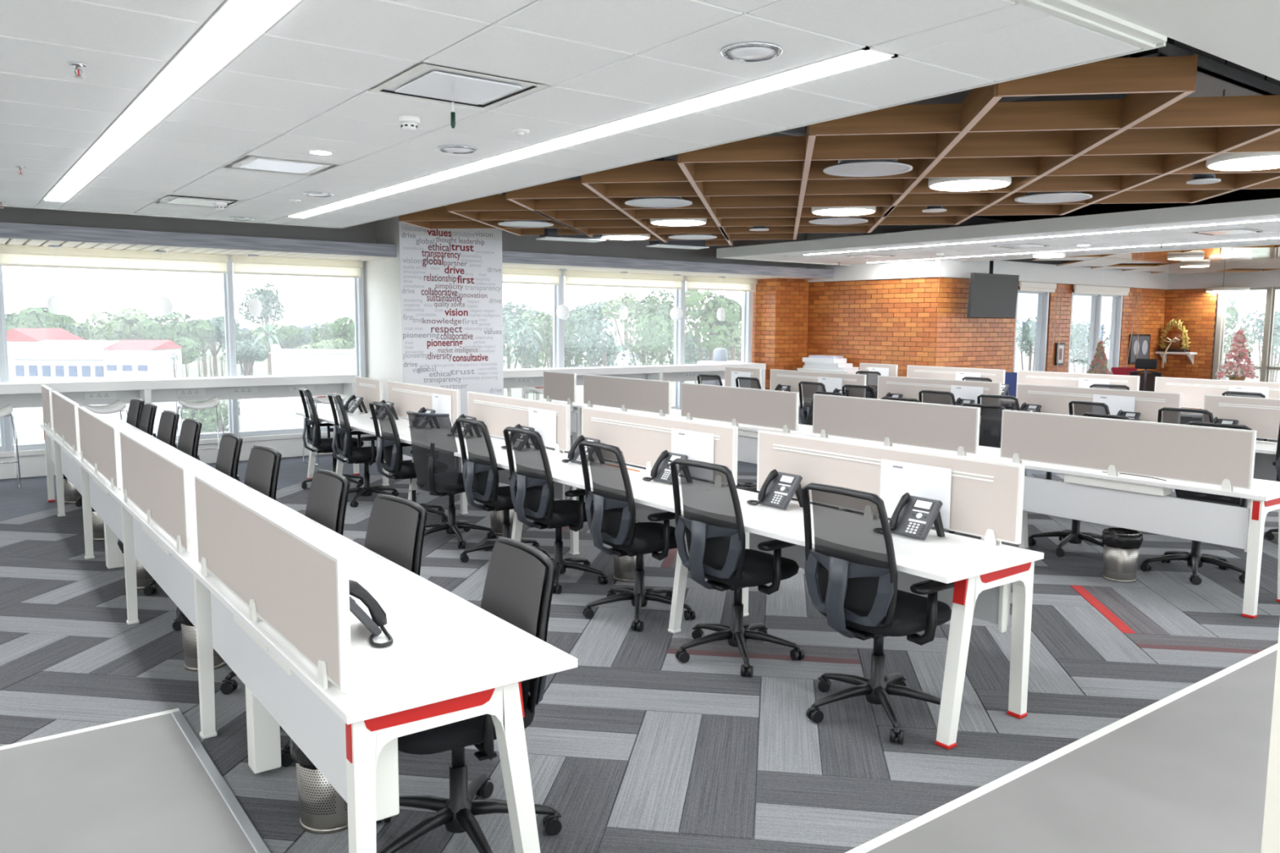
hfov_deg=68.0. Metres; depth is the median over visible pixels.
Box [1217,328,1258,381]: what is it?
tree
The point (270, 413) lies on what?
house
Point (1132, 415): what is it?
desk phone
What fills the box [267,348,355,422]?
house
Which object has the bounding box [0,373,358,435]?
window ledge
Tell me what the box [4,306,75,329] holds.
tree
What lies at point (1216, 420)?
desk phone
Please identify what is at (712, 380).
office chair
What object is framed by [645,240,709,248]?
ceiling vent
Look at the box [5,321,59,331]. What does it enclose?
tree
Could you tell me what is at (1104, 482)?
cable tray
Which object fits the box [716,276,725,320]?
pendant lamp
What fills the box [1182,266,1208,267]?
diffuser
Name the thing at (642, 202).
ceiling vent
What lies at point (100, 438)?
screen
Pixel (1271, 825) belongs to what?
wall
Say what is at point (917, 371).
screen
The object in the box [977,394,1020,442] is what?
office chair
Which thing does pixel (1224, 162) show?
diffuser
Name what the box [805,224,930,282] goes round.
wall header
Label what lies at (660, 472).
desk phone
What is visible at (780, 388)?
desk phone
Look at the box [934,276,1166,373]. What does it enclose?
wall
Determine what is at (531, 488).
office chair
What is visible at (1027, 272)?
wall header
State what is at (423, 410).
desk phone
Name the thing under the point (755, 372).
screen
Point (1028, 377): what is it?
screen
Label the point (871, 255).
ceiling vent
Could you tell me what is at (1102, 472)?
cable
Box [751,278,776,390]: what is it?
wall reveal
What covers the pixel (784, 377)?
screen
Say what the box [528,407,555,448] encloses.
whiteboard
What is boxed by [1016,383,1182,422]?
screen
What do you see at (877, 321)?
brick wall
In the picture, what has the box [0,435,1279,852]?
floor
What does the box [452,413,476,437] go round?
desk phone
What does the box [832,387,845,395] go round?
desk phone
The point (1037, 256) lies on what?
diffuser
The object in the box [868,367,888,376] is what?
whiteboard
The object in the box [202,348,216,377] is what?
tree
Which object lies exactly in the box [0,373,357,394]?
countertop
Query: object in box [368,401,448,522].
office chair
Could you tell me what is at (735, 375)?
whiteboard
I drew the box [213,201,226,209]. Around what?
smoke detector
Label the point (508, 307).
tree
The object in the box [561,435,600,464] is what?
desk phone
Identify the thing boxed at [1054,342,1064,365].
picture frame
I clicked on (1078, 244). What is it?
recessed light
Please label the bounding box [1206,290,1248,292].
diffuser
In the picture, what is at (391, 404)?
desk phone
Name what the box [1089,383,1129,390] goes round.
office chair
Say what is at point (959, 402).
desk phone
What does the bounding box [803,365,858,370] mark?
paper stack
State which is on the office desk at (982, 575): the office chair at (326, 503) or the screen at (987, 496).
the screen at (987, 496)
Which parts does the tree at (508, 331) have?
crown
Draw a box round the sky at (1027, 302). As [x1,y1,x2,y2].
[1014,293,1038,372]
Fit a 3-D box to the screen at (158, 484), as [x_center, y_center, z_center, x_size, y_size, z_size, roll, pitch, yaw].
[-2.362,0.287,4.592,0.050,0.377,1.650,-4,8,-36]
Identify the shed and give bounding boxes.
[238,327,250,375]
[297,325,315,332]
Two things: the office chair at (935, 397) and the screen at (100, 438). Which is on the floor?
the office chair at (935, 397)
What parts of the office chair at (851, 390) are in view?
panel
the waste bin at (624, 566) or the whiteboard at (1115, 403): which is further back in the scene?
the whiteboard at (1115, 403)
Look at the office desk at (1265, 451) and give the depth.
8.16 m
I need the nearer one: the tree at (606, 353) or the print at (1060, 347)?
the print at (1060, 347)
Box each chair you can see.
[75,398,144,506]
[139,402,157,438]
[143,432,242,595]
[156,410,179,448]
[172,445,281,631]
[177,417,202,461]
[220,468,350,694]
[280,493,427,767]
[298,387,364,488]
[327,393,399,507]
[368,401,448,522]
[376,536,561,852]
[406,411,496,548]
[455,417,551,562]
[502,426,608,594]
[577,440,695,631]
[670,457,804,677]
[697,373,722,386]
[735,377,761,389]
[798,381,826,424]
[801,482,954,744]
[806,391,844,425]
[841,384,876,399]
[855,370,880,397]
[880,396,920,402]
[918,390,956,405]
[946,403,1006,533]
[962,376,992,382]
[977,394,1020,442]
[1004,372,1017,397]
[1027,412,1131,557]
[1068,400,1110,416]
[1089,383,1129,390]
[1111,367,1137,375]
[1128,358,1162,391]
[1140,421,1252,585]
[1157,406,1213,424]
[1222,391,1277,442]
[1264,424,1279,540]
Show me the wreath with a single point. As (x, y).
(1175, 340)
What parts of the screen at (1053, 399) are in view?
tool rail, tool rail, frame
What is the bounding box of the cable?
[1102,471,1166,480]
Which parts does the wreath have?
idol panel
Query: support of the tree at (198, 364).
on the ground
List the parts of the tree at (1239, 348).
pot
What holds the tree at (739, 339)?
on the ground
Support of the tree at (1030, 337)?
on the ground
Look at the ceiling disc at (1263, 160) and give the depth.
5.81 m
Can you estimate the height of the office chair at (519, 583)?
0.970 m
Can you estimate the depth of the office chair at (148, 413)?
8.66 m
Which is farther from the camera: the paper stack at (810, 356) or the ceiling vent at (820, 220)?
the paper stack at (810, 356)
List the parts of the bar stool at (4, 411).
seat, frame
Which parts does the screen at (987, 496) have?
tool rail, tool rail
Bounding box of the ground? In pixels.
[0,339,1279,444]
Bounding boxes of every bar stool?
[0,403,21,488]
[79,399,127,420]
[177,395,224,450]
[302,391,346,465]
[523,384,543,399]
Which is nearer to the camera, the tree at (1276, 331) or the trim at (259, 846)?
the trim at (259, 846)
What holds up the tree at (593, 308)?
on the ground
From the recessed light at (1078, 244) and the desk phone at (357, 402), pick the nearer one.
the desk phone at (357, 402)
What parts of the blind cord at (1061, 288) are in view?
cord, cord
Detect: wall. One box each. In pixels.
[0,431,369,479]
[807,276,938,377]
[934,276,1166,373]
[1160,270,1279,409]
[1261,622,1279,852]
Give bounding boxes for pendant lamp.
[46,245,70,315]
[152,250,173,315]
[248,254,262,316]
[555,269,569,319]
[619,271,628,319]
[669,274,683,320]
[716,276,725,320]
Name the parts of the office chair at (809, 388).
lumbar frame, panel, frame, panel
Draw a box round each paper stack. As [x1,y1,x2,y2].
[802,357,846,363]
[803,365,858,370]
[804,362,853,367]
[808,355,843,358]
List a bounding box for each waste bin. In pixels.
[62,474,81,503]
[91,506,104,540]
[117,538,159,590]
[176,606,226,671]
[289,737,347,834]
[489,509,514,535]
[613,554,644,582]
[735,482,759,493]
[1102,527,1142,582]
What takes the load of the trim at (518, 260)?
attached to the ceiling bulkhead
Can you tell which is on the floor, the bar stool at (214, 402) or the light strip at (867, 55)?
the bar stool at (214, 402)
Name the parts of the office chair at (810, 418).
panel, panel, frame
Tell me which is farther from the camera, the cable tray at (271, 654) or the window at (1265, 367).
the window at (1265, 367)
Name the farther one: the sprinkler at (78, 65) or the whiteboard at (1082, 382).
the whiteboard at (1082, 382)
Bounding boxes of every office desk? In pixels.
[40,419,577,852]
[295,408,1044,750]
[537,397,1279,618]
[798,398,1277,480]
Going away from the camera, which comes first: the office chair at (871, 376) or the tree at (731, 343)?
the office chair at (871, 376)
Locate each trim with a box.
[0,41,1165,228]
[0,222,396,261]
[0,708,180,750]
[170,711,271,852]
[502,250,833,279]
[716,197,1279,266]
[845,644,1277,852]
[961,243,1279,262]
[1012,0,1167,48]
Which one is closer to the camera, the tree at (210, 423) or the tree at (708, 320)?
the tree at (708, 320)
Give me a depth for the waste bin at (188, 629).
4.69 m
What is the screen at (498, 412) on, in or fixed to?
on the office desk at (982, 575)
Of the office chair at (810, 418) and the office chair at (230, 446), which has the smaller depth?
the office chair at (230, 446)
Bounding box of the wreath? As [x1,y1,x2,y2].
[1157,318,1191,368]
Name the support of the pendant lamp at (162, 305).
hanging from the ceiling bulkhead
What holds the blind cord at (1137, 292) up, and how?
hanging from the wall at (962, 340)
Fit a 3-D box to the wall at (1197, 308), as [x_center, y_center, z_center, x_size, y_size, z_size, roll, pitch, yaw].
[13.087,-1.650,16.049,0.240,3.450,8.270,-4,8,-36]
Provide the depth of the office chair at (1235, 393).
10.03 m
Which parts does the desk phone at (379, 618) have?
cord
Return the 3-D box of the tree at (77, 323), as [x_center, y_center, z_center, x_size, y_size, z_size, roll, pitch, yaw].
[-162.399,-19.740,284.819,15.299,23.464,15.391,-4,8,-36]
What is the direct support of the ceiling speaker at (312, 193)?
attached to the ceiling at (304, 84)
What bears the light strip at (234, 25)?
attached to the ceiling at (304, 84)
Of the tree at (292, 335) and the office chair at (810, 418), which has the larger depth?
the tree at (292, 335)
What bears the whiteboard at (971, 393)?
attached to the screen at (909, 387)
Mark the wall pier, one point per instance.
(792, 295)
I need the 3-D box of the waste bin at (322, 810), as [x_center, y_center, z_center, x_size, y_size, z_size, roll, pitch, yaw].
[-1.075,1.202,3.297,0.264,0.335,0.253,-4,8,-36]
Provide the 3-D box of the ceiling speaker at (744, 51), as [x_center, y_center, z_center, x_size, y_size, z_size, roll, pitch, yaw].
[0.413,-1.385,3.514,0.230,0.016,0.230,-4,8,-36]
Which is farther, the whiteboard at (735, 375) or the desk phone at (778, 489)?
the whiteboard at (735, 375)
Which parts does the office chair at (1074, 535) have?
arm post, leg, leg, leg, leg, frame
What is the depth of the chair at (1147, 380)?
14.56 m
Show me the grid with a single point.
(775, 183)
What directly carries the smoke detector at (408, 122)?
attached to the ceiling at (304, 84)
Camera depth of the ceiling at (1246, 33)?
3.42 m
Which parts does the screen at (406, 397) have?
tool rail, tool rail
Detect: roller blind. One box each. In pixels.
[0,244,228,273]
[231,255,362,278]
[502,267,560,284]
[564,270,683,288]
[685,275,757,291]
[1018,281,1056,292]
[1073,284,1129,295]
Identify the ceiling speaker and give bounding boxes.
[229,217,254,220]
[302,191,333,196]
[436,144,477,153]
[720,41,782,62]
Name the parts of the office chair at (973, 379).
panel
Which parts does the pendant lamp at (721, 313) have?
lamp shade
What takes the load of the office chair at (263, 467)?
on the floor
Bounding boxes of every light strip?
[41,0,302,201]
[285,45,897,217]
[803,218,1279,255]
[865,236,1279,262]
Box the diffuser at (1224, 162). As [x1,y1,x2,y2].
[1208,155,1279,170]
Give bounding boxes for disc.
[497,219,553,227]
[601,234,649,239]
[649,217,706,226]
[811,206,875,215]
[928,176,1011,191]
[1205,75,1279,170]
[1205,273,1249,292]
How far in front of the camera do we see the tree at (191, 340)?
186.92 m
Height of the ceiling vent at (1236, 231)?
0.066 m
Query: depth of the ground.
489.71 m
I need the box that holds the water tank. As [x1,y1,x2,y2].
[697,347,741,386]
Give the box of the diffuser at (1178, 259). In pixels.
[1168,257,1202,260]
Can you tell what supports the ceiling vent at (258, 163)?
in the ceiling at (304, 84)
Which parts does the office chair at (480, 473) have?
frame, lumbar frame, panel, leg, panel, leg, seat, leg, leg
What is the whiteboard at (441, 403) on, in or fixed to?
attached to the screen at (406, 397)
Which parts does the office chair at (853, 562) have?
leg, leg, lumbar frame, panel, frame, panel, seat, leg, leg, leg, arm post, armrest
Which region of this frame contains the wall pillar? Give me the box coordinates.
[362,193,503,460]
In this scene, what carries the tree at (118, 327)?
on the ground
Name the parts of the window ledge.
socket plate, socket plate, socket plate, socket plate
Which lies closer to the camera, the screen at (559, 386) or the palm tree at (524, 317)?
the screen at (559, 386)
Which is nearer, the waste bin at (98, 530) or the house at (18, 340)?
the waste bin at (98, 530)
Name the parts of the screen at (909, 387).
tool rail, tool rail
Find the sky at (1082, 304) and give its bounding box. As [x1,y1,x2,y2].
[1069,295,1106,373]
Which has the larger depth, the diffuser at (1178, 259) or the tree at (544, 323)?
the tree at (544, 323)
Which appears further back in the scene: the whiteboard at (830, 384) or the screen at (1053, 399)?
the whiteboard at (830, 384)
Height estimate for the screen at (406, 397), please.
0.377 m
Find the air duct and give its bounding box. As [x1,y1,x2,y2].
[665,37,1174,159]
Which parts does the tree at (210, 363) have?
crown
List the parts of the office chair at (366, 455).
frame, panel, lumbar frame, panel, leg, arm post, leg, armrest, seat, armrest, arm post, leg, leg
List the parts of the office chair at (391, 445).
frame, panel, lumbar frame, panel, seat, armrest, leg, leg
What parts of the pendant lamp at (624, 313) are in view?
lamp shade, cord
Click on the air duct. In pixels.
(957, 97)
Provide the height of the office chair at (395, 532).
0.970 m
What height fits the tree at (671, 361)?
25.148 m
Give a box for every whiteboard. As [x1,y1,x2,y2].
[431,392,451,422]
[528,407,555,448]
[671,428,714,473]
[730,370,751,386]
[817,376,842,392]
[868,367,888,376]
[880,458,951,528]
[951,385,983,404]
[955,371,980,380]
[1078,377,1110,387]
[1093,394,1135,415]
[1228,385,1269,398]
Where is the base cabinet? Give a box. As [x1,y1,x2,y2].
[796,368,859,399]
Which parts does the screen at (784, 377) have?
tool rail, tool rail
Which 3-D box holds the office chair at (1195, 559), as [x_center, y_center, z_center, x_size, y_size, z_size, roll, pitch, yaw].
[3.926,0.514,6.621,0.642,1.045,0.669,-3,7,-27]
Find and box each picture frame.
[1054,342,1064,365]
[1128,333,1151,364]
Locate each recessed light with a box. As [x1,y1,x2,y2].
[307,149,333,155]
[749,226,768,231]
[921,205,946,212]
[1075,244,1091,245]
[1186,173,1221,184]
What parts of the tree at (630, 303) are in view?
crown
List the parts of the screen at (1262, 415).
tool rail, tool rail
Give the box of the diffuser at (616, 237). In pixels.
[603,235,648,239]
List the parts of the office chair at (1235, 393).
panel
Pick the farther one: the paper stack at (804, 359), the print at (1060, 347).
the print at (1060, 347)
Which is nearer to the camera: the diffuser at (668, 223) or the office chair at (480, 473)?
the office chair at (480, 473)
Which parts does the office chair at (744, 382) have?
panel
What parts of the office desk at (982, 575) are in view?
leg, leg, leg, modesty panel, leg, modesty panel, leg, leg, modesty panel, leg, leg, modesty panel, leg, leg, modesty panel, leg, leg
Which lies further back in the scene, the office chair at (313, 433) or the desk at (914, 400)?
the office chair at (313, 433)
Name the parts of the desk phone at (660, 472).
cord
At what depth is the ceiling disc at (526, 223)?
9.73 m
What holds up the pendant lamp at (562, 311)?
hanging from the ceiling bulkhead
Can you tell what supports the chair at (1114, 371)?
on the floor
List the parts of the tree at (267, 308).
crown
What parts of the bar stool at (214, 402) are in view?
frame, seat, frame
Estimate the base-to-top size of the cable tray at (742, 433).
0.062 m
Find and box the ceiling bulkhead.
[0,206,806,267]
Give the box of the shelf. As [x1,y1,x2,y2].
[1155,351,1197,364]
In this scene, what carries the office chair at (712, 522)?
on the floor
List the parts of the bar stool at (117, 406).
seat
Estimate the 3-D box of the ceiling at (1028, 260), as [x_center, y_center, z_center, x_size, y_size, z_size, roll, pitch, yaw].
[10.058,-2.547,14.076,6.840,0.020,7.300,-4,8,-36]
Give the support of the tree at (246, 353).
on the ground
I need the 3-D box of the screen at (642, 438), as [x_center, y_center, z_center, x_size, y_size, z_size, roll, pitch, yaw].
[0.077,0.117,6.298,0.050,0.377,1.650,-4,8,-36]
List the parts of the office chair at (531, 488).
frame, lumbar frame, panel, panel, leg, seat, leg, arm post, armrest, leg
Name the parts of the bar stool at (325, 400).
frame, seat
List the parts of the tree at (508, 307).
crown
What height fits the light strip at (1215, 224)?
0.018 m
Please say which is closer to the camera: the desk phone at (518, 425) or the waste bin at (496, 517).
the desk phone at (518, 425)
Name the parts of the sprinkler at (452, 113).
stem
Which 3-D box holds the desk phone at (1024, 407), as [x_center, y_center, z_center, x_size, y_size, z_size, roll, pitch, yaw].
[3.995,-0.151,9.828,0.214,0.196,0.291,-4,8,-36]
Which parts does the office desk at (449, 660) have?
leg, modesty panel, leg, modesty panel, leg, modesty panel, leg, modesty panel, leg, modesty panel, leg, leg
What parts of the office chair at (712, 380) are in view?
panel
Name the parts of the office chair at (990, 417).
panel, frame, panel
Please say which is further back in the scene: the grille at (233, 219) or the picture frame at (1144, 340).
the picture frame at (1144, 340)
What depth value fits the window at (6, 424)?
11.64 m
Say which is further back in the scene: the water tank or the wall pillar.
the water tank
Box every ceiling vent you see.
[155,195,241,207]
[222,155,339,175]
[368,63,549,110]
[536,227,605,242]
[624,156,692,207]
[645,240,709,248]
[808,217,867,224]
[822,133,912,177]
[845,253,896,257]
[989,243,1051,248]
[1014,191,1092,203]
[1189,227,1266,235]
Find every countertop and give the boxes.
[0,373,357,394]
[503,362,765,377]
[503,362,765,389]
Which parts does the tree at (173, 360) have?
crown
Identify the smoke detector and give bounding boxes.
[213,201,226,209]
[397,115,420,130]
[935,253,943,257]
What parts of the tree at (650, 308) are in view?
crown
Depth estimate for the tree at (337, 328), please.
228.01 m
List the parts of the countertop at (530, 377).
socket plate, socket plate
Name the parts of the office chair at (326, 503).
leg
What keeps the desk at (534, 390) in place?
on the floor
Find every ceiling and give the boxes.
[0,0,1141,226]
[501,40,1279,222]
[735,214,1279,264]
[1004,249,1266,271]
[1031,0,1279,273]
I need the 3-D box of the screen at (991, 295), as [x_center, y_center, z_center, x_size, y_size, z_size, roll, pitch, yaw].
[5.524,-2.171,14.851,1.160,0.931,0.138,-4,7,-34]
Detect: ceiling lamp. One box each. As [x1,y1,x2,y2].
[668,233,716,239]
[1032,252,1065,257]
[1167,254,1204,260]
[1179,262,1209,267]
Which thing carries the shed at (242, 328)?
on the ground
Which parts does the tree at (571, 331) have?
crown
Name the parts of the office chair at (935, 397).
panel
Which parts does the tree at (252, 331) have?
crown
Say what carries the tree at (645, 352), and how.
on the ground
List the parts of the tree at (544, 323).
crown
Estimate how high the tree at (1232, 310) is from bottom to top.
25.922 m
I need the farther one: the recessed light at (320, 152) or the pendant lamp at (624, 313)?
the pendant lamp at (624, 313)
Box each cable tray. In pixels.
[142,525,171,555]
[233,614,294,675]
[570,406,577,411]
[737,429,758,438]
[1063,474,1171,496]
[1139,36,1279,97]
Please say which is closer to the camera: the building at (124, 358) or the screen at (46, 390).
the screen at (46, 390)
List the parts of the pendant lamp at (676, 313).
lamp shade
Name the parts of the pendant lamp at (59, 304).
cord, lamp shade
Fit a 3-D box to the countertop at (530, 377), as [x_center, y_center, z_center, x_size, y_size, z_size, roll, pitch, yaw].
[-0.099,-0.425,15.078,5.400,1.060,0.400,-4,8,-36]
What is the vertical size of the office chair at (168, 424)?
0.970 m
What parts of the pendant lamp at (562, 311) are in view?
lamp shade, cord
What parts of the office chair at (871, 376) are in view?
frame, panel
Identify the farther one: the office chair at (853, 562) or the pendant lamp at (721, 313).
the pendant lamp at (721, 313)
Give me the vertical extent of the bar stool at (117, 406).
0.858 m
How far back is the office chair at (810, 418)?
9.80 m
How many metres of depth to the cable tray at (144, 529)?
4.52 m
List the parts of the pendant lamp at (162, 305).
lamp shade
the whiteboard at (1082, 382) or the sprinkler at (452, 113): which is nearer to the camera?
the sprinkler at (452, 113)
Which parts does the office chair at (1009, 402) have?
frame, panel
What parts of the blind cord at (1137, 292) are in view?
cord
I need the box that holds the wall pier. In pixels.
[773,278,808,370]
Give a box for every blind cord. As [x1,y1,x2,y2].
[1050,288,1062,372]
[1126,292,1141,367]
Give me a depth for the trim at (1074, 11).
3.16 m
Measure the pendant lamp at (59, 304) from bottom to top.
0.742 m
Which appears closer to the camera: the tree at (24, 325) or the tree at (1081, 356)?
the tree at (1081, 356)
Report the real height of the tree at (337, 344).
21.348 m
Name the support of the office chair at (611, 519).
on the floor
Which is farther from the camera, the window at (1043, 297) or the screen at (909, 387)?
the window at (1043, 297)
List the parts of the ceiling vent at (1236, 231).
plate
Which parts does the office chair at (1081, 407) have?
panel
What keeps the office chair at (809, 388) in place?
on the floor
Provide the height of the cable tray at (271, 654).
0.062 m
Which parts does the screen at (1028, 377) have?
tool rail, tool rail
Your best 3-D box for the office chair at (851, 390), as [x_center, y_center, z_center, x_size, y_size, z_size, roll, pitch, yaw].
[2.657,0.032,11.009,0.642,1.045,0.669,-3,7,-27]
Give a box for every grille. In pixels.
[233,218,249,220]
[306,193,330,195]
[440,147,474,152]
[724,46,777,60]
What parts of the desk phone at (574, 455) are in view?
cord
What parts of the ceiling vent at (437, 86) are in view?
plate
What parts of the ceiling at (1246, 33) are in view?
panel, panel, panel, panel, panel, panel, panel, panel, panel, panel, panel, panel, panel, panel, panel, panel, panel, panel, panel, panel, panel, panel, panel, panel, panel, panel, panel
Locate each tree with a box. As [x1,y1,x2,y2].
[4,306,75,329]
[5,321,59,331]
[36,322,90,340]
[66,321,107,340]
[82,307,163,340]
[138,311,215,377]
[169,351,182,412]
[177,350,191,417]
[179,399,239,432]
[182,315,245,377]
[186,320,217,377]
[192,353,204,426]
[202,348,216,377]
[215,329,266,375]
[217,352,226,431]
[220,333,267,376]
[238,283,284,375]
[248,323,287,375]
[254,323,305,348]
[280,323,324,348]
[293,337,351,349]
[308,322,355,348]
[310,316,355,342]
[502,301,549,398]
[502,309,539,396]
[510,315,545,399]
[511,311,568,399]
[531,311,579,368]
[539,308,596,367]
[564,301,613,337]
[564,309,635,366]
[600,292,674,350]
[623,319,674,365]
[634,288,674,364]
[635,289,742,360]
[657,314,693,364]
[684,326,737,384]
[715,323,742,360]
[727,317,742,360]
[1016,314,1037,370]
[1069,320,1110,373]
[1086,341,1111,374]
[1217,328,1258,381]
[1221,297,1256,379]
[1239,308,1279,382]
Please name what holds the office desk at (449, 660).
on the floor
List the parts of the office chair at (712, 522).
leg, panel, frame, lumbar frame, panel, leg, leg, seat, leg, arm post, leg, armrest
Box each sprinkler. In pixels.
[0,201,5,208]
[14,165,26,174]
[67,61,88,78]
[450,102,455,128]
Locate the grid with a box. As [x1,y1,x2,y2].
[398,53,1279,245]
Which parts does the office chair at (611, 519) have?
frame, lumbar frame, panel, leg, panel, leg, leg, seat, leg, arm post, armrest, leg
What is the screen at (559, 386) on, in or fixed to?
on the office desk at (1136, 503)
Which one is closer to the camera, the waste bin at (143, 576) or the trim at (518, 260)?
the waste bin at (143, 576)
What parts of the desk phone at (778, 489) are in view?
cord, stand leg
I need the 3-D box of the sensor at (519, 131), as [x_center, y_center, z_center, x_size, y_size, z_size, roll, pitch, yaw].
[-0.633,-1.547,4.995,0.100,0.025,0.100,-4,8,-36]
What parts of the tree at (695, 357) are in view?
crown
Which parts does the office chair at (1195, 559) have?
leg, leg, leg, seat, panel, frame, leg, leg, arm post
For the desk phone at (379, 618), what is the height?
0.196 m
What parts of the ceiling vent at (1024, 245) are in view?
plate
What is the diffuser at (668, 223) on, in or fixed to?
attached to the ceiling lamp at (668, 222)
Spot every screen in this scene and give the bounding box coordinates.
[40,384,53,431]
[51,391,80,454]
[77,406,122,490]
[120,431,195,553]
[194,474,351,691]
[355,376,382,410]
[386,380,460,426]
[466,391,570,453]
[542,371,576,404]
[582,406,737,485]
[583,374,671,416]
[680,382,799,432]
[724,366,761,387]
[756,430,1025,546]
[769,368,866,397]
[812,393,980,456]
[859,363,897,376]
[876,375,1001,402]
[906,364,1005,384]
[967,260,1018,318]
[1000,409,1257,491]
[1016,370,1139,391]
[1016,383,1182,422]
[1154,377,1279,408]
[1203,394,1279,439]
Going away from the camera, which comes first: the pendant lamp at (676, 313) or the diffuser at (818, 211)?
the diffuser at (818, 211)
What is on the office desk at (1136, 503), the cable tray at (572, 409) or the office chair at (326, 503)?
the cable tray at (572, 409)
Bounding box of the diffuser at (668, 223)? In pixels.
[651,220,705,226]
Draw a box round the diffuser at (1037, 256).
[1034,255,1063,257]
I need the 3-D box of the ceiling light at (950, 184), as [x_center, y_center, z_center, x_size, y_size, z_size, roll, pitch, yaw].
[2.384,-2.093,6.825,0.570,0.706,0.570,-4,8,-36]
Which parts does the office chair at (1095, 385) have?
panel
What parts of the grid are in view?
blade, blade, blade, blade, blade, blade, blade, blade, blade, blade, blade, blade, blade, blade, blade, blade, blade, blade, blade, blade, blade, blade, blade, blade, blade, blade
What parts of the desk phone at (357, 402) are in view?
stand leg, stand leg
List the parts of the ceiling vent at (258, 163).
plate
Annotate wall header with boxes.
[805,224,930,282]
[928,216,1168,289]
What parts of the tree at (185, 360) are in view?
crown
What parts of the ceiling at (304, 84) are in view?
trim plate, trim plate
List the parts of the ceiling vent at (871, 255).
plate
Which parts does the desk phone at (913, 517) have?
stand leg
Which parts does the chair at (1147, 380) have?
frame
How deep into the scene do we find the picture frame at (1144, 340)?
18.60 m
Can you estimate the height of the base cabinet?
0.974 m
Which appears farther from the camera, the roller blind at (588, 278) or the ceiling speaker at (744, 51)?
the roller blind at (588, 278)
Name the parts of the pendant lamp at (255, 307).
lamp shade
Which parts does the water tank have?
tank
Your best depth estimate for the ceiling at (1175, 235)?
11.60 m
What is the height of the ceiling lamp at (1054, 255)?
0.049 m
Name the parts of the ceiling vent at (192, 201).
plate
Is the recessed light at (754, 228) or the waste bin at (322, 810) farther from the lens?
the recessed light at (754, 228)
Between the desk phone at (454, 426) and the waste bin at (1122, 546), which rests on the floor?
the waste bin at (1122, 546)
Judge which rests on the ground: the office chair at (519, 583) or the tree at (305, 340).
the tree at (305, 340)
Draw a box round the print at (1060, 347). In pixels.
[1057,345,1063,363]
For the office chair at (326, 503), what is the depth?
4.71 m
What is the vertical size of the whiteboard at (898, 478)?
0.285 m
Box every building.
[8,340,119,444]
[102,339,184,435]
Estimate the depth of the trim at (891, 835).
3.74 m
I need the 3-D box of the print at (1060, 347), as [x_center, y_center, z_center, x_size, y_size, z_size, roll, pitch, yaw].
[7.505,-1.292,16.926,0.200,0.320,0.004,-4,8,-36]
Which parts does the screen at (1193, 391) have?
tool rail, tool rail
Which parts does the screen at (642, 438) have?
tool rail, tool rail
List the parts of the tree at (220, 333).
crown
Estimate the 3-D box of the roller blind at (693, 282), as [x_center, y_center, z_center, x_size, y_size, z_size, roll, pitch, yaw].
[1.411,-2.438,16.238,1.590,0.222,0.080,-4,8,-36]
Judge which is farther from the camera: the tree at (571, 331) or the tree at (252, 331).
the tree at (252, 331)
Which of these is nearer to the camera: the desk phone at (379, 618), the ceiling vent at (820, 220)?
the desk phone at (379, 618)
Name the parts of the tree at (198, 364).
crown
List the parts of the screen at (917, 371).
tool rail, tool rail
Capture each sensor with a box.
[288,199,301,203]
[510,128,528,135]
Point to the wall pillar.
(433, 311)
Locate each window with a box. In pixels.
[0,242,364,451]
[502,266,753,412]
[1012,288,1049,372]
[1066,291,1123,372]
[1212,286,1279,382]
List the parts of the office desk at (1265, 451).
modesty panel, modesty panel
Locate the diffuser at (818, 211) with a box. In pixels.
[813,208,874,215]
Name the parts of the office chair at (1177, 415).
panel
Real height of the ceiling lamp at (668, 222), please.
0.706 m
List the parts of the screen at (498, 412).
tool rail, tool rail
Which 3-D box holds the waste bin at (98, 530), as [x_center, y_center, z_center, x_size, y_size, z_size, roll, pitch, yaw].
[-4.265,0.722,7.546,0.253,0.335,0.264,6,9,44]
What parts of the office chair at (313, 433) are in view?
leg, frame, panel, lumbar frame, panel, armrest, arm post, seat, armrest, leg, leg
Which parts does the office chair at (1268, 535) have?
leg, lumbar frame, frame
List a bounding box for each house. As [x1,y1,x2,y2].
[0,328,85,438]
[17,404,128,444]
[238,396,315,431]
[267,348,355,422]
[570,350,641,398]
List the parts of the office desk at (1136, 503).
modesty panel, leg, leg, modesty panel, leg, modesty panel, leg, leg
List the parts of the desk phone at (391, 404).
stand leg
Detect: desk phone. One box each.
[344,394,368,413]
[349,579,393,648]
[370,400,398,419]
[408,407,435,427]
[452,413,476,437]
[501,423,534,448]
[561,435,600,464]
[642,449,688,484]
[746,469,803,509]
[774,383,791,391]
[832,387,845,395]
[885,391,902,397]
[888,492,945,540]
[955,397,974,405]
[1000,384,1009,395]
[1019,402,1041,412]
[1116,409,1141,421]
[1213,417,1239,424]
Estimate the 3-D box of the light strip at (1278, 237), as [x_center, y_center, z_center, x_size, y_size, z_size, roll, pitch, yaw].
[6.164,-2.275,11.988,0.080,0.018,8.370,-4,8,-36]
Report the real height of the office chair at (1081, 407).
1.045 m

